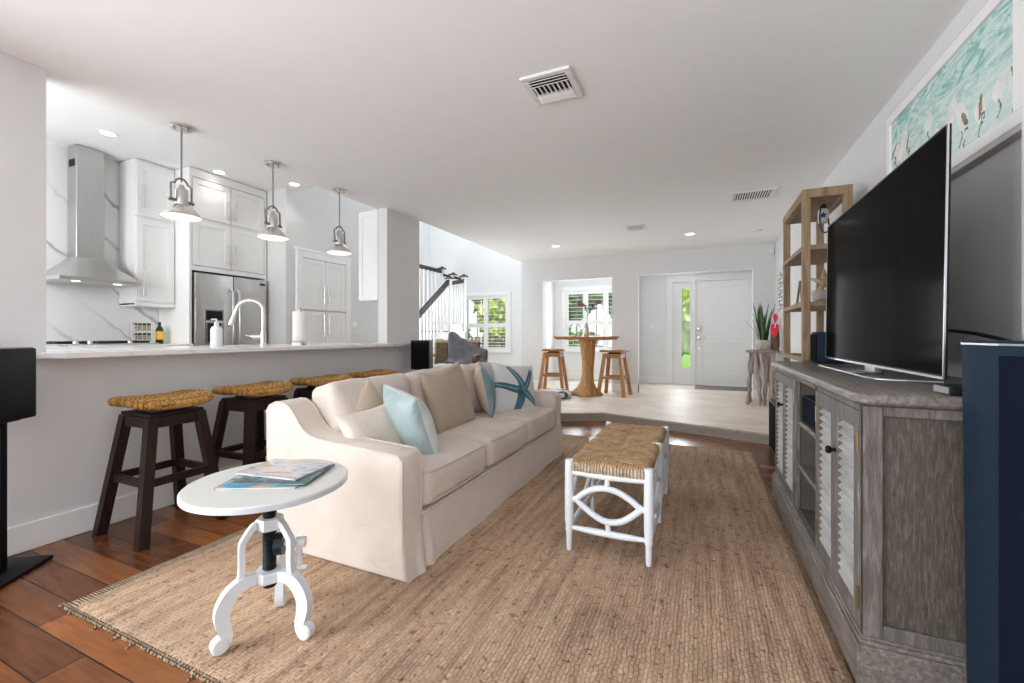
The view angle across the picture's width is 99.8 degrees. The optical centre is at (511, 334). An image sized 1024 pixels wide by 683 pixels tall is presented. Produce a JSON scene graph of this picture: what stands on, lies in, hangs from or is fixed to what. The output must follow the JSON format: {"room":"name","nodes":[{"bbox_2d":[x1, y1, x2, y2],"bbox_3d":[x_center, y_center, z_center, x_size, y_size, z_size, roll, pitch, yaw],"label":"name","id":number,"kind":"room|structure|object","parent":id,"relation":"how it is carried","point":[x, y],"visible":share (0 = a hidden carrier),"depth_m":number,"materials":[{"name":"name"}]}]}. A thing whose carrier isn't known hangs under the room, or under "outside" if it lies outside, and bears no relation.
{"room":"living room","nodes":[
{"label":"living room","id":0,"kind":"room"},
{"bbox_2d":[46,140,158,342],"bbox_3d":[-4.571,-0.390,4.053,0.165,2.940,3.930,0,0,24],"label":"wall","id":1,"kind":"structure","parent":0,"point":[73,312],"depth_m":4.36,"materials":[{"name":"stone"}]},
{"bbox_2d":[46,144,141,287],"bbox_3d":[-4.113,-1.176,4.188,0.534,1.358,0.613,0,0,24],"label":"range hood","id":2,"kind":"object","parent":1,"relation":"attached to","point":[85,264],"visible":0.93,"depth_m":4.23,"materials":[{"name":"silver metal"}]},
{"bbox_2d":[119,158,174,307],"bbox_3d":[-3.978,-1.077,4.718,0.354,1.545,0.365,0,0,24],"label":"upper cabinet","id":3,"kind":"object","parent":1,"relation":"attached to","point":[146,238],"visible":0.99,"depth_m":4.60,"materials":[{"name":"white wood"}]},
{"bbox_2d":[46,81,315,191],"bbox_3d":[-3.405,-1.910,3.605,2.660,0.100,4.050,0,0,24],"label":"ceiling","id":4,"kind":"structure","parent":0,"point":[72,118],"depth_m":4.14,"materials":[{"name":"paint"}]},
{"bbox_2d":[96,129,118,136],"bbox_3d":[-3.725,-1.857,3.970,0.160,0.006,0.160,0,0,24],"label":"recessed light","id":5,"kind":"object","parent":4,"relation":"in","point":[104,132],"visible":1,"depth_m":3.97,"materials":[{"name":"white"}]},
{"bbox_2d":[0,51,386,527],"bbox_3d":[-2.759,-0.145,1.599,0.140,2.450,6.700,0,0,24],"label":"wall","id":6,"kind":"structure","parent":0,"point":[81,423],"depth_m":2.27,"materials":[{"name":"paint"}]},
{"bbox_2d":[7,456,266,556],"bbox_3d":[-1.956,1.010,3.228,0.016,0.140,4.230,0,0,24],"label":"baseboard","id":7,"kind":"structure","parent":6,"relation":"attached to","point":[34,534],"depth_m":2.31,"materials":[{"name":"wood"}]},
{"bbox_2d":[36,343,410,358],"bbox_3d":[-2.042,0.104,3.760,0.870,0.031,3.205,0,0,24],"label":"countertop","id":8,"kind":"structure","parent":6,"relation":"on","point":[69,353],"depth_m":2.84,"materials":[{"name":"white stone"}]},
{"bbox_2d":[210,319,222,346],"bbox_3d":[-2.228,-0.018,3.250,0.079,0.213,0.079,0,0,24],"label":"soap dispenser","id":9,"kind":"object","parent":8,"relation":"on","point":[216,332],"visible":1,"depth_m":3.22,"materials":[{"name":"plastic"}]},
{"bbox_2d":[228,299,266,345],"bbox_3d":[-2.214,-0.107,3.602,0.301,0.392,0.066,0,0,-10],"label":"faucet","id":10,"kind":"object","parent":8,"relation":"on","point":[262,336],"visible":1,"depth_m":3.61,"materials":[{"name":"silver metal"}]},
{"bbox_2d":[290,307,309,344],"bbox_3d":[-1.937,-0.084,3.936,0.164,0.345,0.164,0,0,24],"label":"paper towel holder","id":11,"kind":"object","parent":8,"relation":"on","point":[299,317],"visible":1,"depth_m":3.88,"materials":[{"name":"paper"}]},
{"bbox_2d":[266,186,377,343],"bbox_3d":[-3.227,-1.420,6.575,1.590,5.000,1.770,0,0,24],"label":"wall","id":12,"kind":"structure","parent":0,"point":[309,216],"depth_m":5.70,"materials":[{"name":"paint"}]},
{"bbox_2d":[294,246,351,342],"bbox_3d":[-2.586,-0.030,5.984,0.059,2.220,0.975,0,0,24],"label":"pantry cabinet","id":13,"kind":"object","parent":12,"relation":"attached to","point":[319,285],"visible":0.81,"depth_m":5.97,"materials":[{"name":"white wood"}]},
{"bbox_2d":[378,208,418,372],"bbox_3d":[-1.282,-0.145,4.926,0.120,2.450,0.580,0,0,24],"label":"wall column","id":14,"kind":"structure","parent":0,"point":[398,233],"depth_m":4.81,"materials":[{"name":"paint"}]},
{"bbox_2d":[359,210,377,302],"bbox_3d":[-1.483,-0.870,5.004,0.311,0.980,0.578,0,0,24],"label":"upper cabinet","id":15,"kind":"object","parent":14,"relation":"attached to","point":[368,220],"visible":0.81,"depth_m":4.74,"materials":[{"name":"white wood"}]},
{"bbox_2d":[419,221,429,322],"bbox_3d":[-2.832,-1.420,9.281,0.130,5.000,3.500,0,0,24],"label":"wall","id":16,"kind":"structure","parent":0,"point":[424,229],"depth_m":10.64,"materials":[{"name":"paint"}]},
{"bbox_2d":[0,421,855,682],"bbox_3d":[-1.837,1.140,2.340,7.550,0.120,9.200,0,0,24],"label":"floor","id":17,"kind":"structure","parent":0,"point":[39,643],"depth_m":1.83,"materials":[{"name":"brown wood"}]},
{"bbox_2d":[0,347,53,588],"bbox_3d":[-2.316,0.568,1.905,0.260,1.024,0.330,0,0,-11],"label":"speaker","id":18,"kind":"object","parent":17,"relation":"on","point":[17,364],"visible":1,"depth_m":1.93},
{"bbox_2d":[92,389,228,551],"bbox_3d":[-1.970,0.703,2.437,0.448,0.754,0.448,0,0,24],"label":"bar stool","id":19,"kind":"object","parent":17,"relation":"on","point":[173,409],"visible":1,"depth_m":2.34,"materials":[{"name":"brown wood"}]},
{"bbox_2d":[159,167,265,343],"bbox_3d":[-3.602,-0.385,5.257,0.606,2.930,0.915,0,0,24],"label":"tall cabinet","id":20,"kind":"object","parent":17,"relation":"on","point":[225,243],"visible":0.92,"depth_m":4.96,"materials":[{"name":"white wood"}]},
{"bbox_2d":[192,272,265,345],"bbox_3d":[-3.553,0.182,5.236,0.673,1.755,0.845,0,0,24],"label":"refrigerator","id":21,"kind":"object","parent":17,"relation":"on","point":[217,297],"visible":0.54,"depth_m":5.05,"materials":[{"name":"silver metal"}]},
{"bbox_2d":[203,381,293,476],"bbox_3d":[-1.746,0.703,2.923,0.448,0.754,0.448,0,0,22],"label":"bar stool","id":22,"kind":"object","parent":17,"relation":"on","point":[252,399],"visible":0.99,"depth_m":2.81,"materials":[{"name":"brown wood"}]},
{"bbox_2d":[289,374,353,399],"bbox_3d":[-1.516,0.703,3.444,0.448,0.754,0.448,0,0,26],"label":"bar stool","id":23,"kind":"object","parent":17,"relation":"on","point":[311,383],"visible":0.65,"depth_m":3.33,"materials":[{"name":"wicker"}]},
{"bbox_2d":[346,369,397,378],"bbox_3d":[-1.282,0.703,3.975,0.448,0.754,0.448,0,0,21],"label":"bar stool","id":24,"kind":"object","parent":17,"relation":"on","point":[378,372],"visible":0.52,"depth_m":3.83,"materials":[{"name":"wicker"}]},
{"bbox_2d":[411,340,432,369],"bbox_3d":[-1.026,0.568,4.916,0.260,1.024,0.330,0,0,2],"label":"speaker","id":25,"kind":"object","parent":17,"relation":"on","point":[421,350],"visible":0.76,"depth_m":4.81},
{"bbox_2d":[58,434,852,682],"bbox_3d":[0.206,1.073,2.825,2.784,0.013,3.710,0,0,24],"label":"rug","id":26,"kind":"object","parent":17,"relation":"on","point":[726,595],"visible":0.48,"depth_m":1.68,"materials":[{"name":"wicker"}]},
{"bbox_2d":[177,459,347,655],"bbox_3d":[-0.874,0.794,1.555,0.528,0.547,0.528,0,0,24],"label":"side table","id":27,"kind":"object","parent":26,"relation":"on","point":[200,497],"visible":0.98,"depth_m":1.50,"materials":[{"name":"white wood"}]},
{"bbox_2d":[214,475,299,489],"bbox_3d":[-0.872,0.518,1.570,0.270,0.006,0.235,0,0,-2],"label":"magazine","id":28,"kind":"object","parent":27,"relation":"on","point":[227,485],"visible":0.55,"depth_m":1.47,"materials":[{"name":"paper"}]},
{"bbox_2d":[231,464,334,484],"bbox_3d":[-0.838,0.513,1.599,0.265,0.004,0.235,0,0,2],"label":"magazine","id":29,"kind":"object","parent":28,"relation":"on","point":[245,480],"visible":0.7,"depth_m":1.51,"materials":[{"name":"paper"}]},
{"bbox_2d":[235,458,330,480],"bbox_3d":[-0.863,0.508,1.637,0.270,0.005,0.190,0,0,16],"label":"magazine","id":30,"kind":"object","parent":29,"relation":"on","point":[284,469],"visible":1,"depth_m":1.62,"materials":[{"name":"paper"}]},
{"bbox_2d":[266,362,562,583],"bbox_3d":[-0.388,0.654,3.064,0.904,0.829,2.290,0,0,24],"label":"sofa","id":31,"kind":"object","parent":26,"relation":"on","point":[398,509],"visible":0.65,"depth_m":2.13,"materials":[{"name":"fabric"}]},
{"bbox_2d":[312,373,410,432],"bbox_3d":[-0.846,0.455,2.543,0.307,0.422,0.672,0,0,24],"label":"cushion","id":32,"kind":"object","parent":31,"relation":"on","point":[330,399],"depth_m":2.27,"materials":[{"name":"fabric"}]},
{"bbox_2d":[335,404,401,443],"bbox_3d":[-0.707,0.515,2.250,0.176,0.324,0.431,0,0,35],"label":"throw pillow","id":33,"kind":"object","parent":31,"relation":"on","point":[374,423],"visible":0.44,"depth_m":2.17,"materials":[{"name":"beige fabric"}]},
{"bbox_2d":[358,378,381,411],"bbox_3d":[-0.794,0.446,2.410,0.143,0.409,0.417,0,0,40],"label":"throw pillow","id":34,"kind":"object","parent":31,"relation":"on","point":[372,396],"visible":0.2,"depth_m":2.40,"materials":[{"name":"beige fabric"}]},
{"bbox_2d":[381,384,438,454],"bbox_3d":[-0.554,0.484,2.349,0.231,0.418,0.434,0,0,-41],"label":"throw pillow","id":35,"kind":"object","parent":31,"relation":"on","point":[411,420],"visible":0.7,"depth_m":2.22,"materials":[{"name":"teal fabric"}]},
{"bbox_2d":[403,366,449,425],"bbox_3d":[-0.581,0.455,3.151,0.301,0.431,0.668,0,0,24],"label":"cushion","id":36,"kind":"object","parent":31,"relation":"on","point":[416,388],"depth_m":2.86,"materials":[{"name":"fabric"}]},
{"bbox_2d":[420,361,474,432],"bbox_3d":[-0.433,0.439,2.980,0.196,0.496,0.517,0,0,32],"label":"throw pillow","id":37,"kind":"object","parent":31,"relation":"on","point":[448,398],"visible":0.99,"depth_m":2.86,"materials":[{"name":"beige fabric"}]},
{"bbox_2d":[422,435,485,506],"bbox_3d":[-0.557,0.724,2.414,0.641,0.236,0.664,0,0,24],"label":"seat cushion","id":38,"kind":"object","parent":31,"relation":"on","point":[458,467],"depth_m":2.26,"materials":[{"name":"fabric"}]},
{"bbox_2d":[460,362,492,411],"bbox_3d":[-0.313,0.456,3.756,0.304,0.426,0.672,0,0,24],"label":"cushion","id":39,"kind":"object","parent":31,"relation":"on","point":[468,370],"depth_m":3.49,"materials":[{"name":"fabric"}]},
{"bbox_2d":[434,416,526,467],"bbox_3d":[-0.291,0.724,3.022,0.650,0.236,0.669,0,0,24],"label":"seat cushion","id":40,"kind":"object","parent":31,"relation":"on","point":[504,439],"depth_m":2.85,"materials":[{"name":"fabric"}]},
{"bbox_2d":[475,361,494,417],"bbox_3d":[-0.225,0.440,3.507,0.162,0.436,0.420,0,0,-11],"label":"throw pillow","id":41,"kind":"object","parent":31,"relation":"on","point":[484,388],"visible":0.98,"depth_m":3.34,"materials":[{"name":"beige fabric"}]},
{"bbox_2d":[492,362,535,411],"bbox_3d":[0.018,0.456,3.644,0.470,0.461,0.184,0,0,-33],"label":"throw pillow","id":42,"kind":"object","parent":31,"relation":"on","point":[513,386],"visible":0.91,"depth_m":3.56,"materials":[{"name":"white fabric"}]},
{"bbox_2d":[474,406,554,441],"bbox_3d":[-0.026,0.725,3.629,0.647,0.229,0.666,0,0,24],"label":"seat cushion","id":43,"kind":"object","parent":31,"relation":"on","point":[539,420],"depth_m":3.44,"materials":[{"name":"fabric"}]},
{"bbox_2d":[565,422,668,566],"bbox_3d":[0.660,0.841,2.526,0.426,0.452,1.041,0,0,24],"label":"bench","id":44,"kind":"object","parent":26,"relation":"on","point":[626,453],"visible":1,"depth_m":2.13,"materials":[{"name":"white paint"}]},
{"bbox_2d":[769,399,774,453],"bbox_3d":[2.521,0.845,3.856,0.338,0.470,0.430,0,0,24],"label":"subwoofer","id":45,"kind":"object","parent":17,"relation":"on","point":[772,401],"visible":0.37,"depth_m":3.94,"materials":[{"name":"black metal"}]},
{"bbox_2d":[783,184,852,362],"bbox_3d":[2.238,0.050,3.199,0.275,2.060,0.770,0,0,24],"label":"bookshelf","id":46,"kind":"object","parent":17,"relation":"on","point":[805,208],"visible":0.44,"depth_m":3.00,"materials":[{"name":"brown wood"}]},
{"bbox_2d":[811,269,826,300],"bbox_3d":[2.199,-0.348,3.030,0.158,0.245,0.160,0,0,-17],"label":"sculpture","id":47,"kind":"object","parent":46,"relation":"on","point":[819,294],"visible":0.52,"depth_m":3.02,"materials":[{"name":"grey stone"}]},
{"bbox_2d":[818,204,829,232],"bbox_3d":[2.211,-0.823,3.059,0.068,0.216,0.084,0,0,24],"label":"buoy","id":48,"kind":"object","parent":46,"relation":"hanging from","point":[823,213],"visible":0.88,"depth_m":3.04,"materials":[{"name":"white wood"}]},
{"bbox_2d":[771,361,966,682],"bbox_3d":[1.663,0.628,2.032,0.565,0.903,1.796,0,0,24],"label":"media console","id":49,"kind":"object","parent":17,"relation":"on","point":[870,499],"visible":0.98,"depth_m":1.32,"materials":[{"name":"grey wood"}]},
{"bbox_2d":[798,420,814,437],"bbox_3d":[1.660,0.461,1.982,0.504,0.022,0.443,0,0,24],"label":"shelf","id":50,"kind":"object","parent":49,"relation":"attached to","point":[801,424],"depth_m":2.13,"materials":[{"name":"wood"}]},
{"bbox_2d":[798,464,814,489],"bbox_3d":[1.660,0.696,1.982,0.504,0.022,0.443,0,0,24],"label":"shelf","id":51,"kind":"object","parent":49,"relation":"attached to","point":[808,470],"depth_m":2.16,"materials":[{"name":"wood"}]},
{"bbox_2d":[802,395,814,429],"bbox_3d":[1.587,0.383,2.016,0.322,0.135,0.400,0,0,24],"label":"speaker","id":52,"kind":"object","parent":49,"relation":"on","point":[808,401],"visible":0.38,"depth_m":2.11},
{"bbox_2d":[810,332,843,363],"bbox_3d":[2.003,0.078,2.743,0.147,0.196,0.165,0,0,24],"label":"speaker","id":53,"kind":"object","parent":49,"relation":"on","point":[817,339],"visible":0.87,"depth_m":2.69},
{"bbox_2d":[810,334,816,361],"bbox_3d":[1.939,0.082,2.771,0.008,0.173,0.149,0,0,24],"label":"grille","id":54,"kind":"object","parent":53,"relation":"attached to","point":[813,337],"depth_m":2.76,"materials":[{"name":"fabric"}]},
{"bbox_2d":[818,123,951,383],"bbox_3d":[1.659,-0.248,2.019,0.204,0.847,1.427,1,0,24],"label":"television","id":55,"kind":"object","parent":49,"relation":"on","point":[888,253],"visible":1,"depth_m":1.70,"materials":[{"name":"black plastic"}]},
{"bbox_2d":[948,329,1010,339],"bbox_3d":[1.529,0.129,1.242,0.073,0.309,0.545,0,0,-3],"label":"cable","id":56,"kind":"object","parent":55,"relation":"attached to","point":[949,330],"visible":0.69,"depth_m":1.42,"materials":[{"name":"black plastic"}]},
{"bbox_2d":[933,383,961,395],"bbox_3d":[1.348,0.163,1.275,0.122,0.026,0.110,0,0,24],"label":"media box","id":57,"kind":"object","parent":49,"relation":"on","point":[950,389],"visible":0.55,"depth_m":1.27,"materials":[{"name":"black plastic"}]},
{"bbox_2d":[961,340,1023,682],"bbox_3d":[1.302,0.547,1.040,0.229,1.066,0.257,0,0,24],"label":"tower speaker","id":58,"kind":"object","parent":17,"relation":"on","point":[992,370],"visible":1,"depth_m":1.07},
{"bbox_2d":[999,356,1023,682],"bbox_3d":[1.226,0.530,0.956,0.057,0.960,0.194,0,0,-42],"label":"grille","id":59,"kind":"object","parent":58,"relation":"attached to","point":[1011,368],"depth_m":1.02,"materials":[{"name":"fabric"}]},
{"bbox_3d":[-4.351,0.603,3.511,0.644,0.955,2.875,0,0,24],"label":"base cabinet","id":60,"kind":"object","parent":17,"relation":"on","visible":0},
{"bbox_2d":[46,343,192,348],"bbox_3d":[-4.344,0.110,3.507,0.658,0.029,2.873,0,0,24],"label":"countertop","id":61,"kind":"structure","parent":60,"relation":"on","point":[163,344],"depth_m":4.06,"materials":[{"name":"white stone"}]},
{"bbox_2d":[46,340,158,345],"bbox_3d":[-4.026,0.075,4.179,0.580,0.039,0.760,0,0,24],"label":"cooktop","id":62,"kind":"object","parent":61,"relation":"in","point":[127,342],"visible":0.8,"depth_m":3.94,"materials":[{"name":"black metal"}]},
{"bbox_2d":[93,341,122,343],"bbox_3d":[-3.818,0.068,4.076,0.105,0.024,0.180,0,0,24],"label":"griddle","id":63,"kind":"object","parent":62,"relation":"on","point":[94,342],"visible":0.94,"depth_m":4.02,"materials":[{"name":"black metal"}]},
{"bbox_2d":[133,323,152,342],"bbox_3d":[-3.982,-0.016,4.627,0.106,0.220,0.171,0,0,24],"label":"spice rack","id":64,"kind":"object","parent":61,"relation":"on","point":[141,326],"visible":0.98,"depth_m":4.62,"materials":[{"name":"silver metal"}]},
{"bbox_2d":[155,322,163,343],"bbox_3d":[-3.905,-0.024,4.776,0.072,0.237,0.072,0,0,24],"label":"oil bottle","id":65,"kind":"object","parent":61,"relation":"on","point":[159,333],"visible":0.98,"depth_m":4.75,"materials":[{"name":"glass"}]},
{"bbox_2d":[0,0,968,261],"bbox_3d":[-0.028,-1.510,2.526,4.390,0.280,10.600,0,0,24],"label":"ceiling","id":66,"kind":"structure","parent":0,"point":[421,110],"depth_m":2.42,"materials":[{"name":"paint"}]},
{"bbox_2d":[159,122,202,221],"bbox_3d":[-2.172,-1.067,2.832,0.232,0.605,0.232,0,0,24],"label":"pendant lamp","id":67,"kind":"object","parent":66,"relation":"hanging from","point":[180,210],"visible":1,"depth_m":2.80,"materials":[{"name":"silver metal"}]},
{"bbox_2d":[160,213,201,221],"bbox_3d":[-2.172,-0.774,2.832,0.224,0.018,0.224,0,0,24],"label":"diffuser","id":68,"kind":"object","parent":67,"relation":"attached to","point":[187,217],"depth_m":2.81,"materials":[{"name":"beige"}]},
{"bbox_2d":[256,160,288,240],"bbox_3d":[-1.906,-1.067,3.436,0.232,0.605,0.232,0,0,24],"label":"pendant lamp","id":69,"kind":"object","parent":66,"relation":"hanging from","point":[272,232],"visible":1,"depth_m":3.40,"materials":[{"name":"silver metal"}]},
{"bbox_2d":[257,235,287,240],"bbox_3d":[-1.906,-0.774,3.436,0.224,0.018,0.224,0,0,24],"label":"diffuser","id":70,"kind":"object","parent":69,"relation":"attached to","point":[266,237],"depth_m":3.41,"materials":[{"name":"beige"}]},
{"bbox_2d":[326,188,352,254],"bbox_3d":[-1.628,-1.067,4.067,0.232,0.605,0.232,0,0,24],"label":"pendant lamp","id":71,"kind":"object","parent":66,"relation":"hanging from","point":[338,248],"visible":1,"depth_m":4.03,"materials":[{"name":"silver metal"}]},
{"bbox_2d":[327,251,351,254],"bbox_3d":[-1.628,-0.774,4.067,0.224,0.018,0.224,0,0,24],"label":"diffuser","id":72,"kind":"object","parent":71,"relation":"attached to","point":[329,252],"depth_m":4.04,"materials":[{"name":"beige"}]},
{"bbox_2d":[519,66,583,106],"bbox_3d":[0.223,-1.359,2.376,0.277,0.022,0.295,0,0,24],"label":"ceiling vent","id":73,"kind":"object","parent":66,"relation":"in","point":[557,85],"visible":1,"depth_m":2.36,"materials":[{"name":"metal"}]},
{"bbox_2d":[624,224,646,230],"bbox_3d":[1.572,-1.359,5.487,0.250,0.022,0.230,0,0,24],"label":"ceiling vent","id":74,"kind":"object","parent":66,"relation":"in","point":[634,227],"visible":1,"depth_m":5.44,"materials":[{"name":"metal"}]},
{"bbox_2d":[729,187,777,202],"bbox_3d":[2.345,-1.363,4.204,0.390,0.014,0.325,0,0,24],"label":"ceiling vent","id":75,"kind":"object","parent":66,"relation":"in","point":[765,193],"visible":1,"depth_m":4.19,"materials":[{"name":"metal"}]},
{"bbox_2d":[547,282,554,380],"bbox_3d":[0.611,-1.420,8.922,0.120,5.000,1.380,0,0,24],"label":"wall","id":76,"kind":"structure","parent":0,"point":[550,285],"depth_m":9.33,"materials":[{"name":"paint"}]},
{"bbox_2d":[430,225,751,376],"bbox_3d":[1.230,-1.420,9.485,7.400,5.000,0.150,0,0,24],"label":"wall","id":77,"kind":"structure","parent":0,"point":[487,270],"depth_m":9.90,"materials":[{"name":"paint"}]},
{"bbox_2d":[465,291,511,352],"bbox_3d":[-0.606,-0.300,10.239,1.350,1.420,0.190,0,0,24],"label":"window","id":78,"kind":"structure","parent":77,"relation":"in","point":[506,295],"depth_m":10.16,"materials":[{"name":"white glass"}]},
{"bbox_2d":[560,285,611,352],"bbox_3d":[1.787,-0.335,9.185,1.520,1.410,0.190,0,0,24],"label":"window","id":79,"kind":"structure","parent":77,"relation":"in","point":[606,289],"depth_m":9.25,"materials":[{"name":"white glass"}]},
{"bbox_2d":[555,373,665,383],"bbox_3d":[1.266,0.900,9.378,3.950,0.140,0.016,0,0,24],"label":"baseboard","id":80,"kind":"structure","parent":77,"relation":"attached to","point":[570,376],"depth_m":8.77,"materials":[{"name":"wood"}]},
{"bbox_2d":[666,272,751,386],"bbox_3d":[3.820,-0.100,8.280,1.610,2.140,0.165,0,0,24],"label":"door","id":81,"kind":"structure","parent":77,"relation":"in","point":[720,303],"depth_m":8.27,"materials":[{"name":"white wood"}]},
{"bbox_2d":[521,243,774,397],"bbox_3d":[2.103,-0.145,7.373,4.100,2.450,0.250,0,0,24],"label":"wall","id":82,"kind":"structure","parent":0,"point":[624,270],"depth_m":7.30,"materials":[{"name":"paint"}]},
{"bbox_2d":[534,379,768,399],"bbox_3d":[2.100,0.900,7.366,4.100,0.140,0.266,0,0,24],"label":"baseboard","id":83,"kind":"structure","parent":82,"relation":"attached to","point":[615,387],"depth_m":7.29,"materials":[{"name":"wood"}]},
{"bbox_2d":[534,379,768,435],"bbox_3d":[0.318,0.980,7.253,7.270,0.020,4.910,0,0,24],"label":"floor","id":84,"kind":"structure","parent":0,"point":[683,404],"depth_m":5.77,"materials":[{"name":"beige wood"}]},
{"bbox_2d":[419,264,467,353],"bbox_3d":[-2.083,-0.328,9.126,1.345,2.595,2.390,0,0,24],"label":"staircase","id":85,"kind":"structure","parent":84,"relation":"on","point":[451,293],"depth_m":9.32,"materials":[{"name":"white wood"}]},
{"bbox_2d":[428,340,480,369],"bbox_3d":[-0.889,0.521,6.484,0.762,0.898,0.796,0,0,4],"label":"wicker armchair","id":86,"kind":"object","parent":84,"relation":"on","point":[440,355],"visible":0.18,"depth_m":6.81,"materials":[{"name":"wicker"}]},
{"bbox_2d":[428,363,465,369],"bbox_3d":[-0.891,0.503,6.437,0.624,0.155,0.584,0,0,4],"label":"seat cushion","id":87,"kind":"object","parent":86,"relation":"on","point":[438,365],"depth_m":6.22,"materials":[{"name":"white fabric"}]},
{"bbox_2d":[443,332,487,363],"bbox_3d":[-0.706,0.314,6.664,0.617,0.736,0.572,0,0,3],"label":"throw blanket","id":88,"kind":"object","parent":86,"relation":"on","point":[461,350],"visible":0.7,"depth_m":6.75,"materials":[{"name":"fabric"}]},
{"bbox_2d":[538,349,568,389],"bbox_3d":[0.712,0.604,7.391,0.460,0.732,0.460,0,0,18],"label":"wooden stool","id":89,"kind":"object","parent":84,"relation":"on","point":[551,352],"visible":0.99,"depth_m":7.27,"materials":[{"name":"brown wood"}]},
{"bbox_2d":[540,388,572,398],"bbox_3d":[0.650,0.909,6.730,0.590,0.118,0.590,0,0,24],"label":"floor cushion","id":90,"kind":"object","parent":84,"relation":"on","point":[564,393],"visible":0.56,"depth_m":6.58,"materials":[{"name":"white fabric"}]},
{"bbox_2d":[553,336,618,396],"bbox_3d":[1.178,0.492,6.974,1.079,0.954,0.721,0,0,24],"label":"table","id":91,"kind":"object","parent":84,"relation":"on","point":[586,387],"visible":0.98,"depth_m":6.86,"materials":[{"name":"wood"}]},
{"bbox_2d":[577,300,600,335],"bbox_3d":[1.238,-0.268,6.907,0.397,0.578,0.104,0,0,24],"label":"orchid","id":92,"kind":"object","parent":91,"relation":"on","point":[586,328],"visible":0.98,"depth_m":6.90,"materials":[{"name":"white ceramic"}]},
{"bbox_2d":[597,349,631,397],"bbox_3d":[1.651,0.604,6.944,0.460,0.732,0.460,0,0,30],"label":"wooden stool","id":93,"kind":"object","parent":84,"relation":"on","point":[618,354],"visible":1,"depth_m":6.86,"materials":[{"name":"brown wood"}]},
{"bbox_2d":[695,385,751,391],"bbox_3d":[3.848,0.964,7.811,0.980,0.012,0.560,0,0,24],"label":"doormat","id":94,"kind":"object","parent":84,"relation":"on","point":[729,388],"visible":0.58,"depth_m":7.72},
{"bbox_2d":[745,349,779,405],"bbox_3d":[3.520,0.591,6.045,0.456,0.762,0.443,0,0,24],"label":"table","id":95,"kind":"object","parent":84,"relation":"on","point":[767,359],"visible":0.88,"depth_m":5.92,"materials":[{"name":"wood"}]},
{"bbox_2d":[749,303,777,349],"bbox_3d":[3.468,-0.121,5.981,0.298,0.659,0.305,0,0,-18],"label":"potted plant","id":96,"kind":"object","parent":95,"relation":"on","point":[763,343],"visible":0.94,"depth_m":5.93,"materials":[{"name":"green plant"}]},
{"bbox_2d":[770,314,779,349],"bbox_3d":[3.578,-0.042,5.865,0.115,0.501,0.217,0,0,32],"label":"figurine","id":97,"kind":"object","parent":95,"relation":"on","point":[774,336],"visible":0.94,"depth_m":5.85,"materials":[{"name":"red"}]},
{"bbox_2d":[561,414,768,444],"bbox_3d":[0.299,1.035,7.210,7.270,0.090,4.765,0,0,24],"label":"step","id":98,"kind":"structure","parent":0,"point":[762,439],"depth_m":4.81,"materials":[{"name":"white wood"}]},
{"bbox_2d":[811,289,825,300],"bbox_3d":[2.199,-0.271,3.030,0.160,0.089,0.158,0,0,24],"label":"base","id":99,"kind":"object","parent":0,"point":[819,294],"depth_m":2.99,"materials":[{"name":"grey stone"}]},
{"bbox_2d":[775,0,1021,377],"bbox_3d":[2.244,-0.145,2.426,0.150,2.450,12.250,0,0,24],"label":"wall","id":100,"kind":"structure","parent":0,"point":[985,260],"depth_m":1.77,"materials":[{"name":"paint"}]},
{"bbox_2d":[779,265,782,330],"bbox_3d":[3.633,-0.505,5.808,0.027,0.890,0.380,0,0,24],"label":"wall plaque","id":101,"kind":"object","parent":100,"relation":"attached to","point":[781,268],"visible":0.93,"depth_m":5.78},
{"bbox_2d":[885,0,1021,180],"bbox_3d":[1.916,-0.951,1.925,0.043,0.551,1.171,0,0,24],"label":"picture","id":102,"kind":"object","parent":100,"relation":"attached to","point":[975,86],"visible":0.81,"depth_m":1.68,"materials":[{"name":"paper"}]},
{"bbox_2d":[1022,0,1023,339],"bbox_3d":[1.643,-0.145,1.334,0.070,2.450,0.056,0,0,24],"label":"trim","id":103,"kind":"structure","parent":100,"relation":"attached to","point":[1022,0],"depth_m":1.36,"materials":[{"name":"wood"}]},
{"label":"outside","id":104,"kind":"structure","parent":0,"visible":0},
{"bbox_2d":[682,354,689,367],"bbox_3d":[7.011,1.165,18.384,26.000,0.130,20.700,0,0,24],"label":"lawn","id":105,"kind":"structure","parent":104,"point":[685,358],"depth_m":17.89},
{"bbox_2d":[468,337,504,346],"bbox_3d":[-0.984,0.570,13.138,5.600,1.020,0.050,0,0,24],"label":"picket fence","id":106,"kind":"object","parent":105,"relation":"on","point":[475,338],"visible":0.05,"depth_m":12.96,"materials":[{"name":"wood"}]},
{"bbox_2d":[474,299,504,346],"bbox_3d":[-0.110,-0.094,14.085,2.216,2.403,2.150,0,0,24],"label":"bush","id":107,"kind":"object","parent":105,"relation":"on","point":[491,303],"visible":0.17,"depth_m":13.46,"materials":[{"name":"green plant"}]},
{"bbox_2d":[569,294,597,326],"bbox_3d":[2.102,-1.197,16.441,3.688,4.599,3.037,0,0,24],"label":"tree","id":108,"kind":"object","parent":105,"relation":"on","point":[572,300],"visible":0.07,"depth_m":16.08,"materials":[{"name":"green plant"}]},
{"bbox_2d":[571,329,602,346],"bbox_3d":[2.020,0.453,11.896,1.060,1.294,1.060,0,0,24],"label":"bush","id":109,"kind":"object","parent":105,"relation":"on","point":[579,333],"visible":0.18,"depth_m":11.71,"materials":[{"name":"green plant"}]},
{"bbox_2d":[590,293,611,318],"bbox_3d":[3.872,-0.986,14.013,2.405,4.180,2.891,0,0,-8],"label":"tree","id":110,"kind":"object","parent":105,"relation":"on","point":[600,298],"visible":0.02,"depth_m":14.00,"materials":[{"name":"green plant"}]},
{"bbox_2d":[682,289,689,355],"bbox_3d":[3.986,-0.252,10.591,1.540,2.719,1.763,0,0,40],"label":"bush","id":111,"kind":"object","parent":105,"relation":"on","point":[685,292],"visible":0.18,"depth_m":9.91,"materials":[{"name":"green plant"}]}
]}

